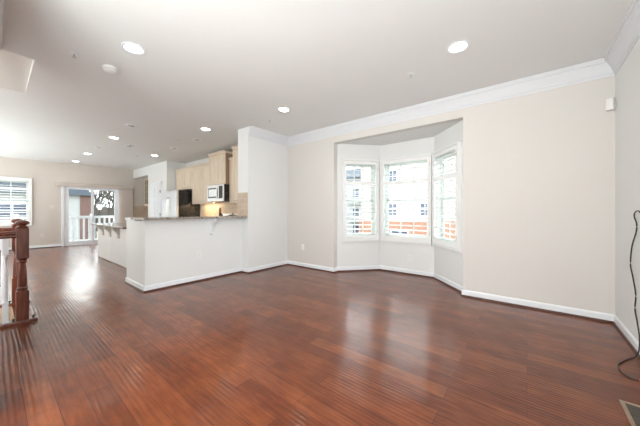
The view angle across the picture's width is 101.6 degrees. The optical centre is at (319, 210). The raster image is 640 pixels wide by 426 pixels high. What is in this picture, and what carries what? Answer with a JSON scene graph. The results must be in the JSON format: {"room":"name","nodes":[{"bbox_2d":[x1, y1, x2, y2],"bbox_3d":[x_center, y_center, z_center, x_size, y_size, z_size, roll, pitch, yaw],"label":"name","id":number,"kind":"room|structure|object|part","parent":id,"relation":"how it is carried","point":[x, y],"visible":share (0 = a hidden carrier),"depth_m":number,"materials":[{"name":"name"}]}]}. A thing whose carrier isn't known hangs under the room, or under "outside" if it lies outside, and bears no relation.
{"room":"empty living room","nodes":[
{"label":"empty living room","id":0,"kind":"room"},
{"bbox_2d":[0,306,14,322],"bbox_3d":[-4.618,2.466,1.531,0.960,2.599,3.860,0,0,38],"label":"floor","id":1,"kind":"structure","parent":0,"point":[11,314],"depth_m":3.13,"materials":[{"name":"carpet"}]},
{"bbox_2d":[0,50,31,92],"bbox_3d":[-4.564,-1.718,1.728,1.340,0.279,3.635,0,0,38],"label":"ceiling","id":2,"kind":"structure","parent":0,"point":[14,68],"depth_m":3.05,"materials":[{"name":"paint"}]},
{"bbox_2d":[0,157,143,246],"bbox_3d":[-9.291,-0.206,7.637,0.150,2.743,7.620,0,0,38],"label":"wall","id":3,"kind":"structure","parent":0,"point":[45,175],"depth_m":8.39,"materials":[{"name":"beige paint"}]},
{"bbox_2d":[0,180,27,221],"bbox_3d":[-9.209,-0.280,7.776,0.045,1.350,0.740,0,0,38],"label":"window","id":4,"kind":"structure","parent":3,"relation":"in","point":[10,181],"depth_m":7.92,"materials":[{"name":"plastic"}]},
{"bbox_3d":[-9.219,-0.590,7.784,0.020,0.660,0.670,0,0,38],"label":"sash","id":5,"kind":"part","parent":4,"relation":"part of","materials":[{"name":"plastic"}]},
{"bbox_2d":[0,176,31,225],"bbox_3d":[-9.100,-0.280,7.690,0.084,1.440,0.830,0,0,38],"label":"plantation shutter","id":6,"kind":"object","parent":4,"relation":"attached to","point":[29,180],"visible":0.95,"depth_m":7.79,"materials":[{"name":"white wood"}]},
{"bbox_3d":[-9.205,0.030,7.773,0.020,0.660,0.670,0,0,38],"label":"sash","id":7,"kind":"part","parent":4,"relation":"part of","materials":[{"name":"plastic"}]},
{"bbox_2d":[0,244,60,249],"bbox_3d":[-10.029,1.114,6.575,0.013,0.078,5.040,0,0,38],"label":"baseboard","id":8,"kind":"structure","parent":3,"relation":"attached to","point":[52,245],"depth_m":8.21,"materials":[{"name":"white paint"}]},
{"bbox_2d":[61,186,63,246],"bbox_3d":[-7.972,0.125,9.163,0.020,2.080,1.590,0,0,38],"label":"trim","id":9,"kind":"structure","parent":3,"relation":"attached to","point":[62,187],"depth_m":8.56,"materials":[{"name":"white paint"}]},
{"bbox_2d":[64,186,118,245],"bbox_3d":[-8.020,0.155,9.207,0.130,2.020,1.480,0,0,38],"label":"door","id":10,"kind":"structure","parent":3,"relation":"in","point":[66,188],"depth_m":9.08,"materials":[{"name":"white paint"}]},
{"bbox_3d":[-8.215,0.165,8.941,0.035,1.940,0.720,0,0,38],"label":"sliding panel","id":11,"kind":"part","parent":10,"relation":"part of","materials":[{"name":"clear glass"}]},
{"bbox_3d":[-7.837,0.165,9.483,0.035,1.940,0.720,0,0,38],"label":"sliding panel","id":12,"kind":"part","parent":10,"relation":"part of","materials":[{"name":"clear glass"}]},
{"bbox_2d":[56,183,133,222],"bbox_3d":[-7.846,0.107,9.222,0.105,2.035,2.100,0,0,38],"label":"vertical blind","id":13,"kind":"object","parent":3,"relation":"attached to","point":[125,193],"visible":0.77,"depth_m":9.78,"materials":[{"name":"plastic"}]},
{"bbox_2d":[133,166,147,178],"bbox_3d":[-6.453,-1.421,9.872,1.520,0.313,0.590,0,0,38],"label":"wall","id":14,"kind":"structure","parent":0,"point":[142,173],"depth_m":9.70,"materials":[{"name":"paint"}]},
{"bbox_2d":[148,161,185,216],"bbox_3d":[-5.246,-0.206,8.915,1.560,2.743,0.590,0,0,38],"label":"wall","id":15,"kind":"structure","parent":0,"point":[165,172],"depth_m":8.40,"materials":[{"name":"paint"}]},
{"bbox_2d":[151,184,159,216],"bbox_3d":[-5.494,0.135,8.673,0.812,2.040,0.095,0,0,38],"label":"door","id":16,"kind":"structure","parent":15,"relation":"in","point":[155,189],"depth_m":8.65,"materials":[{"name":"white paint"}]},
{"bbox_2d":[150,181,161,216],"bbox_3d":[-5.475,0.100,8.707,0.960,2.130,0.020,0,0,38],"label":"trim","id":17,"kind":"structure","parent":15,"relation":"attached to","point":[159,182],"depth_m":8.45,"materials":[{"name":"white paint"}]},
{"bbox_2d":[127,218,241,285],"bbox_3d":[-2.324,0.647,4.625,0.810,1.035,1.620,0,0,38],"label":"wall","id":18,"kind":"structure","parent":0,"point":[158,251],"depth_m":4.15,"materials":[{"name":"paint"}]},
{"bbox_2d":[130,216,247,219],"bbox_3d":[-2.098,0.109,4.400,0.563,0.032,1.688,0,0,38],"label":"countertop","id":19,"kind":"structure","parent":18,"relation":"on","point":[175,217],"depth_m":4.04,"materials":[{"name":"stone"}]},
{"bbox_2d":[210,218,216,234],"bbox_3d":[-1.826,0.270,4.473,0.160,0.290,0.050,0,0,38],"label":"corbel","id":20,"kind":"object","parent":18,"relation":"attached to","point":[213,221],"visible":0.9,"depth_m":4.47,"materials":[{"name":"white paint"}]},
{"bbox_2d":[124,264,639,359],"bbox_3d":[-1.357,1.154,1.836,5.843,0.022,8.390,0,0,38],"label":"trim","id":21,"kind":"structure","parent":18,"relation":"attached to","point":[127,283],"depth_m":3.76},
{"bbox_2d":[238,127,287,267],"bbox_3d":[-1.152,-0.206,5.387,0.320,2.743,1.030,0,0,38],"label":"wall","id":22,"kind":"structure","parent":0,"point":[262,164],"depth_m":5.15,"materials":[{"name":"paint"}]},
{"bbox_2d":[237,192,247,215],"bbox_3d":[-1.480,-0.130,4.981,0.310,0.441,0.014,0,0,38],"label":"backsplash","id":23,"kind":"structure","parent":22,"relation":"attached to","point":[242,198],"depth_m":4.97,"materials":[{"name":"tile"}]},
{"bbox_2d":[125,260,639,353],"bbox_3d":[-1.352,1.114,1.832,5.830,0.078,8.390,0,0,38],"label":"baseboard","id":24,"kind":"structure","parent":22,"relation":"attached to","point":[599,315],"depth_m":3.83,"materials":[{"name":"white paint"}]},
{"bbox_2d":[0,0,632,169],"bbox_3d":[-3.988,-1.587,4.024,12.950,0.583,8.550,0,0,38],"label":"ceiling","id":25,"kind":"structure","parent":0,"point":[225,67],"depth_m":2.74,"materials":[{"name":"paint"}]},
{"bbox_2d":[69,52,78,58],"bbox_3d":[-2.466,-1.558,2.620,0.070,0.038,0.069,0,0,38],"label":"sprinkler head","id":26,"kind":"object","parent":25,"relation":"attached to","point":[74,54],"visible":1,"depth_m":2.62},
{"bbox_2d":[102,64,118,73],"bbox_3d":[-2.311,-1.555,2.880,0.144,0.046,0.144,0,0,38],"label":"smoke detector","id":27,"kind":"object","parent":25,"relation":"attached to","point":[110,69],"visible":1,"depth_m":2.85,"materials":[{"name":"white plastic"}]},
{"bbox_2d":[125,124,137,126],"bbox_3d":[-3.481,-1.565,4.816,0.196,0.024,0.196,0,0,38],"label":"recessed light","id":28,"kind":"object","parent":25,"relation":"in","point":[128,125],"visible":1,"depth_m":4.79,"materials":[{"name":"white paint"}]},
{"bbox_2d":[121,42,145,54],"bbox_3d":[-1.808,-1.574,2.532,0.200,0.008,0.200,0,0,38],"label":"recessed light","id":29,"kind":"object","parent":25,"relation":"in","point":[133,48],"visible":1,"depth_m":2.53,"materials":[{"name":"white paint"}]},
{"bbox_2d":[277,107,289,111],"bbox_3d":[-0.561,-1.574,4.057,0.200,0.008,0.200,0,0,38],"label":"recessed light","id":30,"kind":"object","parent":25,"relation":"in","point":[281,109],"visible":1,"depth_m":4.05,"materials":[{"name":"white paint"}]},
{"bbox_2d":[446,40,469,53],"bbox_3d":[1.326,-1.574,2.509,0.200,0.008,0.200,0,0,38],"label":"recessed light","id":31,"kind":"object","parent":25,"relation":"in","point":[459,46],"visible":1,"depth_m":2.50,"materials":[{"name":"white paint"}]},
{"bbox_2d":[0,244,639,425],"bbox_3d":[-3.988,1.265,4.024,12.950,0.200,8.550,0,0,38],"label":"floor","id":32,"kind":"structure","parent":0,"point":[286,345],"depth_m":2.12,"materials":[{"name":"brown wood"}]},
{"bbox_2d":[0,219,29,307],"bbox_3d":[-4.480,0.630,2.414,0.120,1.070,2.405,0,0,38],"label":"stair railing","id":33,"kind":"object","parent":32,"relation":"on","point":[15,263],"visible":0.53,"depth_m":3.22,"materials":[{"name":"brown wood"}]},
{"bbox_3d":[-4.525,0.244,2.357,0.068,0.072,2.260,0,0,38],"label":"handrail","id":34,"kind":"part","parent":33,"relation":"part of","materials":[{"name":"brown wood"}]},
{"bbox_3d":[-4.480,1.150,2.414,0.120,0.030,2.405,0,0,38],"label":"floor plate","id":35,"kind":"part","parent":33,"relation":"part of","materials":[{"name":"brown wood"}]},
{"bbox_3d":[-3.798,0.615,3.274,0.106,1.040,0.106,0,0,38],"label":"newel post","id":36,"kind":"part","parent":33,"relation":"part of","materials":[{"name":"brown wood"}]},
{"bbox_2d":[0,220,37,328],"bbox_3d":[-3.798,0.630,1.873,0.120,1.070,2.405,0,0,38],"label":"stair railing","id":37,"kind":"object","parent":32,"relation":"on","point":[21,234],"visible":1,"depth_m":2.69,"materials":[{"name":"brown wood"}]},
{"bbox_3d":[-3.843,0.244,1.817,0.068,0.072,2.260,0,0,38],"label":"handrail","id":38,"kind":"part","parent":37,"relation":"part of","materials":[{"name":"brown wood"}]},
{"bbox_3d":[-3.798,1.150,1.873,0.120,0.030,2.405,0,0,38],"label":"floor plate","id":39,"kind":"part","parent":37,"relation":"part of","materials":[{"name":"brown wood"}]},
{"bbox_3d":[-3.116,0.615,2.733,0.106,1.040,0.106,0,0,38],"label":"newel post","id":40,"kind":"part","parent":37,"relation":"part of","materials":[{"name":"brown wood"}]},
{"bbox_2d":[91,222,126,267],"bbox_3d":[-4.522,0.740,6.223,2.620,0.850,0.970,0,0,38],"label":"kitchen island","id":41,"kind":"object","parent":32,"relation":"on","point":[112,237],"visible":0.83,"depth_m":5.85,"materials":[{"name":"paint"}]},
{"bbox_3d":[-5.236,0.750,6.340,1.245,0.791,0.012,0,0,38],"label":"panel","id":42,"kind":"part","parent":41,"relation":"part of","materials":[{"name":"paint"}]},
{"bbox_2d":[91,222,126,228],"bbox_3d":[-4.522,0.333,6.223,2.620,0.035,0.970,0,0,38],"label":"island countertop","id":43,"kind":"structure","parent":41,"relation":"on","point":[123,225],"depth_m":6.09,"materials":[{"name":"stone"}]},
{"bbox_3d":[-4.249,0.750,5.558,1.255,0.791,0.012,0,0,38],"label":"panel","id":44,"kind":"part","parent":41,"relation":"part of","materials":[{"name":"paint"}]},
{"bbox_2d":[163,190,199,216],"bbox_3d":[-4.300,0.278,8.016,0.960,1.775,0.773,0,0,38],"label":"refrigerator","id":45,"kind":"object","parent":32,"relation":"on","point":[175,202],"visible":0.36,"depth_m":7.70,"materials":[{"name":"silver metal"}]},
{"bbox_3d":[-4.665,0.250,7.950,0.470,1.710,0.070,0,0,38],"label":"door","id":46,"kind":"part","parent":45,"relation":"part of","materials":[{"name":"silver metal"}]},
{"bbox_3d":[-4.283,0.250,7.647,0.475,1.710,0.070,0,0,38],"label":"door","id":47,"kind":"part","parent":45,"relation":"part of","materials":[{"name":"silver metal"}]},
{"bbox_2d":[619,399,639,425],"bbox_3d":[1.802,1.162,1.433,0.157,0.006,0.325,0,0,38],"label":"floor vent","id":48,"kind":"object","parent":32,"relation":"in","point":[632,411],"visible":1,"depth_m":1.51,"materials":[{"name":"metal"}]},
{"bbox_2d":[337,120,462,285],"bbox_3d":[1.429,-0.085,4.655,2.379,2.500,0.790,0,0,38],"label":"wall","id":49,"kind":"structure","parent":0,"point":[447,264],"depth_m":4.95,"materials":[{"name":"paint"}]},
{"bbox_2d":[346,164,374,235],"bbox_3d":[0.770,-0.207,5.197,0.652,1.485,0.045,0,0,-10],"label":"window","id":50,"kind":"structure","parent":49,"relation":"in","point":[372,167],"depth_m":5.23,"materials":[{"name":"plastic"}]},
{"bbox_3d":[0.767,-0.551,5.209,0.582,0.728,0.020,0,0,-10],"label":"sash","id":51,"kind":"part","parent":50,"relation":"part of","materials":[{"name":"plastic"}]},
{"bbox_3d":[0.771,0.136,5.192,0.582,0.728,0.020,0,0,-10],"label":"sash","id":52,"kind":"part","parent":50,"relation":"part of","materials":[{"name":"plastic"}]},
{"bbox_2d":[342,159,378,240],"bbox_3d":[0.794,-0.210,5.060,0.742,1.580,0.084,0,0,-10],"label":"plantation shutter","id":53,"kind":"object","parent":50,"relation":"attached to","point":[375,237],"visible":1,"depth_m":5.04,"materials":[{"name":"white wood"}]},
{"bbox_2d":[342,241,378,242],"bbox_3d":[0.789,0.598,5.086,0.742,0.034,0.030,0,0,-10],"label":"trim","id":54,"kind":"structure","parent":49,"relation":"attached to","point":[342,241],"depth_m":5.06,"materials":[{"name":"paint"}]},
{"bbox_2d":[385,160,426,237],"bbox_3d":[1.647,-0.207,4.931,0.863,1.485,0.045,0,0,38],"label":"window","id":55,"kind":"structure","parent":49,"relation":"in","point":[425,161],"depth_m":5.01,"materials":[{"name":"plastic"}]},
{"bbox_2d":[380,153,431,243],"bbox_3d":[1.561,-0.210,4.822,0.953,1.580,0.084,0,0,38],"label":"plantation shutter","id":56,"kind":"object","parent":55,"relation":"attached to","point":[428,157],"visible":0.99,"depth_m":4.76,"materials":[{"name":"white wood"}]},
{"bbox_3d":[1.655,-0.551,4.941,0.793,0.728,0.020,0,0,38],"label":"sash","id":57,"kind":"part","parent":55,"relation":"part of","materials":[{"name":"glass"}]},
{"bbox_3d":[1.644,0.136,4.927,0.793,0.728,0.020,0,0,38],"label":"sash","id":58,"kind":"part","parent":55,"relation":"part of","materials":[{"name":"plastic"}]},
{"bbox_2d":[381,241,431,245],"bbox_3d":[1.578,0.598,4.843,0.953,0.034,0.030,0,0,38],"label":"trim","id":59,"kind":"structure","parent":49,"relation":"attached to","point":[381,241],"depth_m":4.78,"materials":[{"name":"paint"}]},
{"bbox_2d":[441,150,454,242],"bbox_3d":[2.107,-0.207,4.125,0.045,1.485,0.676,0,0,-3],"label":"window","id":60,"kind":"structure","parent":49,"relation":"in","point":[451,155],"depth_m":4.40,"materials":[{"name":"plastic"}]},
{"bbox_2d":[432,141,461,250],"bbox_3d":[1.968,-0.210,4.117,0.084,1.580,0.766,0,0,-3],"label":"plantation shutter","id":61,"kind":"object","parent":60,"relation":"attached to","point":[457,146],"visible":1,"depth_m":3.91,"materials":[{"name":"white wood"}]},
{"bbox_3d":[2.101,0.136,4.124,0.020,0.728,0.607,0,0,-3],"label":"sash","id":62,"kind":"part","parent":60,"relation":"part of","materials":[{"name":"plastic"}]},
{"bbox_3d":[2.119,-0.551,4.125,0.020,0.728,0.607,0,0,-3],"label":"sash","id":63,"kind":"part","parent":60,"relation":"part of","materials":[{"name":"plastic"}]},
{"bbox_2d":[434,245,461,253],"bbox_3d":[1.994,0.598,4.119,0.030,0.034,0.766,0,0,-3],"label":"trim","id":64,"kind":"structure","parent":49,"relation":"attached to","point":[458,252],"depth_m":4.00,"materials":[{"name":"paint"}]},
{"bbox_2d":[186,76,614,314],"bbox_3d":[-1.872,-0.206,6.692,12.950,2.743,0.120,0,0,38],"label":"wall","id":65,"kind":"structure","parent":0,"point":[539,167],"depth_m":3.15,"materials":[{"name":"paint"}]},
{"bbox_2d":[144,178,147,205],"bbox_3d":[-6.255,-0.725,9.848,1.160,1.060,0.341,0,0,38],"label":"upper cabinet","id":66,"kind":"object","parent":65,"relation":"attached to","point":[146,179],"visible":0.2,"depth_m":10.09,"materials":[{"name":"brown wood"}]},
{"bbox_2d":[175,166,191,190],"bbox_3d":[-4.116,-0.985,8.152,1.058,0.660,0.349,0,0,38],"label":"upper cabinet","id":67,"kind":"object","parent":65,"relation":"attached to","point":[183,175],"visible":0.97,"depth_m":8.01,"materials":[{"name":"brown wood"}]},
{"bbox_3d":[-4.404,-0.955,8.215,0.526,0.576,0.020,0,0,38],"label":"door","id":68,"kind":"part","parent":67,"relation":"part of","materials":[{"name":"brown wood"}]},
{"bbox_3d":[-4.117,-1.285,8.150,1.058,0.060,0.345,0,0,38],"label":"crown","id":69,"kind":"part","parent":67,"relation":"part of","materials":[{"name":"brown wood"}]},
{"bbox_3d":[-3.988,-0.955,7.886,0.526,0.576,0.020,0,0,38],"label":"door","id":70,"kind":"part","parent":67,"relation":"part of","materials":[{"name":"brown wood"}]},
{"bbox_2d":[133,202,236,216],"bbox_3d":[-4.098,0.007,7.997,7.540,0.485,0.599,0,0,38],"label":"backsplash","id":71,"kind":"structure","parent":65,"relation":"attached to","point":[226,207],"depth_m":7.62,"materials":[{"name":"tile"}]},
{"bbox_2d":[191,162,222,203],"bbox_3d":[-3.242,-0.757,7.459,1.148,1.115,0.349,0,0,38],"label":"upper cabinet","id":72,"kind":"object","parent":65,"relation":"attached to","point":[200,173],"visible":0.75,"depth_m":7.41,"materials":[{"name":"brown wood"}]},
{"bbox_3d":[-3.548,-0.745,7.536,0.571,0.996,0.020,0,0,38],"label":"door","id":73,"kind":"part","parent":72,"relation":"part of","materials":[{"name":"brown wood"}]},
{"bbox_3d":[-3.243,-1.285,7.457,1.148,0.060,0.345,0,0,38],"label":"crown","id":74,"kind":"part","parent":72,"relation":"part of","materials":[{"name":"brown wood"}]},
{"bbox_3d":[-3.322,-0.220,7.358,1.146,0.039,0.018,0,0,38],"label":"light rail","id":75,"kind":"part","parent":72,"relation":"part of","materials":[{"name":"brown wood"}]},
{"bbox_3d":[-3.097,-0.745,7.179,0.571,0.996,0.020,0,0,38],"label":"door","id":76,"kind":"part","parent":72,"relation":"part of","materials":[{"name":"brown wood"}]},
{"bbox_2d":[208,150,232,185],"bbox_3d":[-2.516,-1.080,6.813,0.768,0.830,0.459,0,0,38],"label":"upper cabinet","id":77,"kind":"object","parent":65,"relation":"attached to","point":[218,161],"visible":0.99,"depth_m":6.59,"materials":[{"name":"brown wood"}]},
{"bbox_3d":[-2.782,-1.050,6.788,0.381,0.746,0.020,0,0,38],"label":"door","id":78,"kind":"part","parent":77,"relation":"part of","materials":[{"name":"brown wood"}]},
{"bbox_2d":[207,184,228,201],"bbox_3d":[-2.538,-0.453,6.786,0.766,0.415,0.521,0,0,38],"label":"microwave","id":79,"kind":"object","parent":77,"relation":"attached to","point":[215,193],"visible":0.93,"depth_m":6.52,"materials":[{"name":"silver metal"}]},
{"bbox_3d":[-2.459,-0.470,6.458,0.160,0.310,0.008,0,0,38],"label":"control panel","id":80,"kind":"part","parent":79,"relation":"part of","materials":[{"name":"plastic"}]},
{"bbox_3d":[-2.517,-1.465,6.811,0.768,0.060,0.455,0,0,38],"label":"crown","id":81,"kind":"part","parent":77,"relation":"part of","materials":[{"name":"brown wood"}]},
{"bbox_3d":[-2.480,-1.050,6.549,0.381,0.746,0.020,0,0,38],"label":"door","id":82,"kind":"part","parent":77,"relation":"part of","materials":[{"name":"brown wood"}]},
{"bbox_2d":[228,157,236,202],"bbox_3d":[-2.020,-0.757,6.489,0.388,1.115,0.349,0,0,38],"label":"upper cabinet","id":83,"kind":"object","parent":65,"relation":"attached to","point":[230,158],"visible":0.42,"depth_m":6.45,"materials":[{"name":"brown wood"}]},
{"bbox_3d":[-2.100,-0.745,6.388,0.386,0.996,0.020,0,0,38],"label":"door","id":84,"kind":"part","parent":83,"relation":"part of","materials":[{"name":"brown wood"}]},
{"bbox_2d":[231,145,237,201],"bbox_3d":[-1.544,-0.848,6.003,0.938,1.295,0.519,0,0,38],"label":"upper cabinet","id":85,"kind":"object","parent":65,"relation":"attached to","point":[234,148],"visible":0.23,"depth_m":6.05,"materials":[{"name":"brown wood"}]},
{"bbox_3d":[-1.861,-0.835,5.981,0.466,1.176,0.020,0,0,38],"label":"door","id":86,"kind":"part","parent":85,"relation":"part of","materials":[{"name":"brown wood"}]},
{"bbox_2d":[615,38,639,341],"bbox_3d":[0.744,-0.206,-0.322,0.133,2.743,7.620,0,0,38],"label":"wall","id":87,"kind":"structure","parent":0,"point":[627,79],"depth_m":2.38,"materials":[{"name":"paint"}]},
{"bbox_2d":[248,0,639,146],"bbox_3d":[-1.191,-1.492,1.212,4.807,0.173,7.620,0,0,38],"label":"trim","id":88,"kind":"structure","parent":87,"relation":"attached to","point":[627,35],"depth_m":3.26,"materials":[{"name":"paint"}]},
{"bbox_2d":[605,97,615,110],"bbox_3d":[3.006,-1.103,2.698,0.078,0.125,0.076,0,0,38],"label":"sensor","id":89,"kind":"object","parent":87,"relation":"attached to","point":[610,103],"visible":1,"depth_m":2.68,"materials":[{"name":"white plastic"}]},
{"bbox_2d":[617,210,639,380],"bbox_3d":[2.428,0.579,2.039,0.730,1.171,0.153,0,0,-43],"label":"power cord","id":90,"kind":"object","parent":87,"relation":"attached to","point":[637,354],"visible":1,"depth_m":2.15,"materials":[{"name":"black plastic"}]},
{"bbox_3d":[-8.941,1.280,10.218,2.490,0.170,4.300,0,0,38],"label":"deck","id":91,"kind":"object","parent":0,"visible":0},
{"bbox_2d":[14,214,113,241],"bbox_3d":[-8.342,0.645,9.679,0.122,1.100,3.922,0,0,38],"label":"deck railing","id":92,"kind":"object","parent":91,"relation":"on","point":[15,217],"visible":0.23,"depth_m":9.43,"materials":[{"name":"white paint"}]},
{"bbox_3d":[-8.342,0.220,9.679,0.070,0.090,3.800,0,0,38],"label":"rail","id":93,"kind":"part","parent":92,"relation":"part of","materials":[{"name":"white paint"}]},
{"bbox_3d":[-2.509,-0.206,1.881,1.670,2.743,0.120,0,0,38],"label":"wall","id":94,"kind":"structure","parent":0,"visible":0},
{"bbox_2d":[0,0,5,50],"bbox_3d":[-2.442,-1.492,1.966,1.670,0.173,0.097,0,0,38],"label":"trim","id":95,"kind":"structure","parent":94,"relation":"attached to","point":[2,2],"depth_m":2.12,"materials":[{"name":"paint"}]},
{"label":"outside","id":96,"kind":"structure","parent":0,"visible":0},
{"bbox_3d":[-6.349,4.290,24.180,120.000,0.150,150.000,0,0,38],"label":"ground","id":97,"kind":"structure","parent":96,"visible":0},
{"bbox_2d":[0,181,97,239],"bbox_3d":[-28.541,0.090,20.338,10.800,8.250,15.400,0,0,38],"label":"house","id":98,"kind":"structure","parent":97,"relation":"on","point":[79,200],"depth_m":21.89,"materials":[{"name":"grey"}]},
{"bbox_3d":[-22.838,-0.060,19.390,0.015,0.990,2.240,0,0,38],"label":"pane","id":99,"kind":"part","parent":98,"relation":"part of","materials":[{"name":"glass"}]},
{"bbox_2d":[88,190,108,238],"bbox_3d":[-28.543,-0.140,32.663,3.444,8.840,5.349,0,0,9],"label":"bare tree","id":100,"kind":"object","parent":97,"relation":"on","point":[100,192],"visible":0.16,"depth_m":33.33,"materials":[{"name":"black plant"}]},
{"bbox_2d":[97,200,102,215],"bbox_3d":[-16.449,1.715,19.491,0.406,5.000,0.406,0,0,-29],"label":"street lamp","id":101,"kind":"object","parent":97,"relation":"on","point":[99,204],"visible":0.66,"depth_m":19.44,"materials":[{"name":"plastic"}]},
{"bbox_2d":[94,191,109,214],"bbox_3d":[-35.178,0.100,39.562,5.349,8.360,3.444,0,0,-19],"label":"bare tree","id":102,"kind":"object","parent":97,"relation":"on","point":[105,203],"visible":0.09,"depth_m":40.08,"materials":[{"name":"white plant"}]},
{"bbox_2d":[97,191,113,222],"bbox_3d":[-36.633,-0.379,46.566,5.349,9.320,3.444,0,0,12],"label":"bare tree","id":103,"kind":"object","parent":97,"relation":"on","point":[108,208],"visible":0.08,"depth_m":46.46,"materials":[{"name":"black plant"}]},
{"bbox_2d":[101,191,113,206],"bbox_3d":[-21.320,0.339,27.784,3.444,7.881,5.349,0,0,-22],"label":"bare tree","id":104,"kind":"object","parent":97,"relation":"on","point":[110,193],"visible":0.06,"depth_m":26.22,"materials":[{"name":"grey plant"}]},
{"bbox_2d":[346,168,360,232],"bbox_3d":[3.654,-1.410,44.517,19.200,11.250,10.700,0,0,38],"label":"apartment building","id":105,"kind":"structure","parent":97,"relation":"on","point":[350,174],"depth_m":38.27,"materials":[{"name":"white"}]},
{"bbox_3d":[5.192,-2.610,37.928,1.040,1.290,0.015,0,0,38],"label":"pane","id":106,"kind":"part","parent":105,"relation":"part of","materials":[{"name":"clear glass"}]},
{"bbox_3d":[5.192,2.690,37.928,1.040,1.290,0.015,0,0,38],"label":"pane","id":107,"kind":"part","parent":105,"relation":"part of","materials":[{"name":"clear glass"}]},
{"bbox_2d":[359,156,454,238],"bbox_3d":[14.732,-2.810,24.691,20.200,14.050,10.000,0,0,38],"label":"townhouse","id":108,"kind":"structure","parent":97,"relation":"on","point":[366,171],"depth_m":24.08,"materials":[{"name":"beige"}]},
{"bbox_3d":[6.964,-3.310,25.035,0.790,1.090,0.015,0,0,38],"label":"pane","id":109,"kind":"part","parent":108,"relation":"part of","materials":[{"name":"clear glass"}]},
{"bbox_3d":[6.964,-0.160,25.035,0.790,1.090,0.015,0,0,38],"label":"pane","id":110,"kind":"part","parent":108,"relation":"part of","materials":[{"name":"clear glass"}]},
{"bbox_3d":[7.438,2.365,24.506,1.540,0.940,0.015,0,0,38],"label":"pane","id":111,"kind":"part","parent":108,"relation":"part of","materials":[{"name":"glass"}]},
{"bbox_3d":[9.315,-0.160,23.171,0.790,1.090,0.015,0,0,38],"label":"pane","id":112,"kind":"part","parent":108,"relation":"part of","materials":[{"name":"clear glass"}]},
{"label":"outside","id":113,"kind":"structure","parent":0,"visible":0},
{"bbox_2d":[95,207,113,230],"bbox_3d":[-39.337,1.170,69.488,8.000,6.390,120.000,0,0,38],"label":"floor","id":114,"kind":"structure","parent":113,"point":[104,212],"depth_m":55.19,"materials":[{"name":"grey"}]}
]}

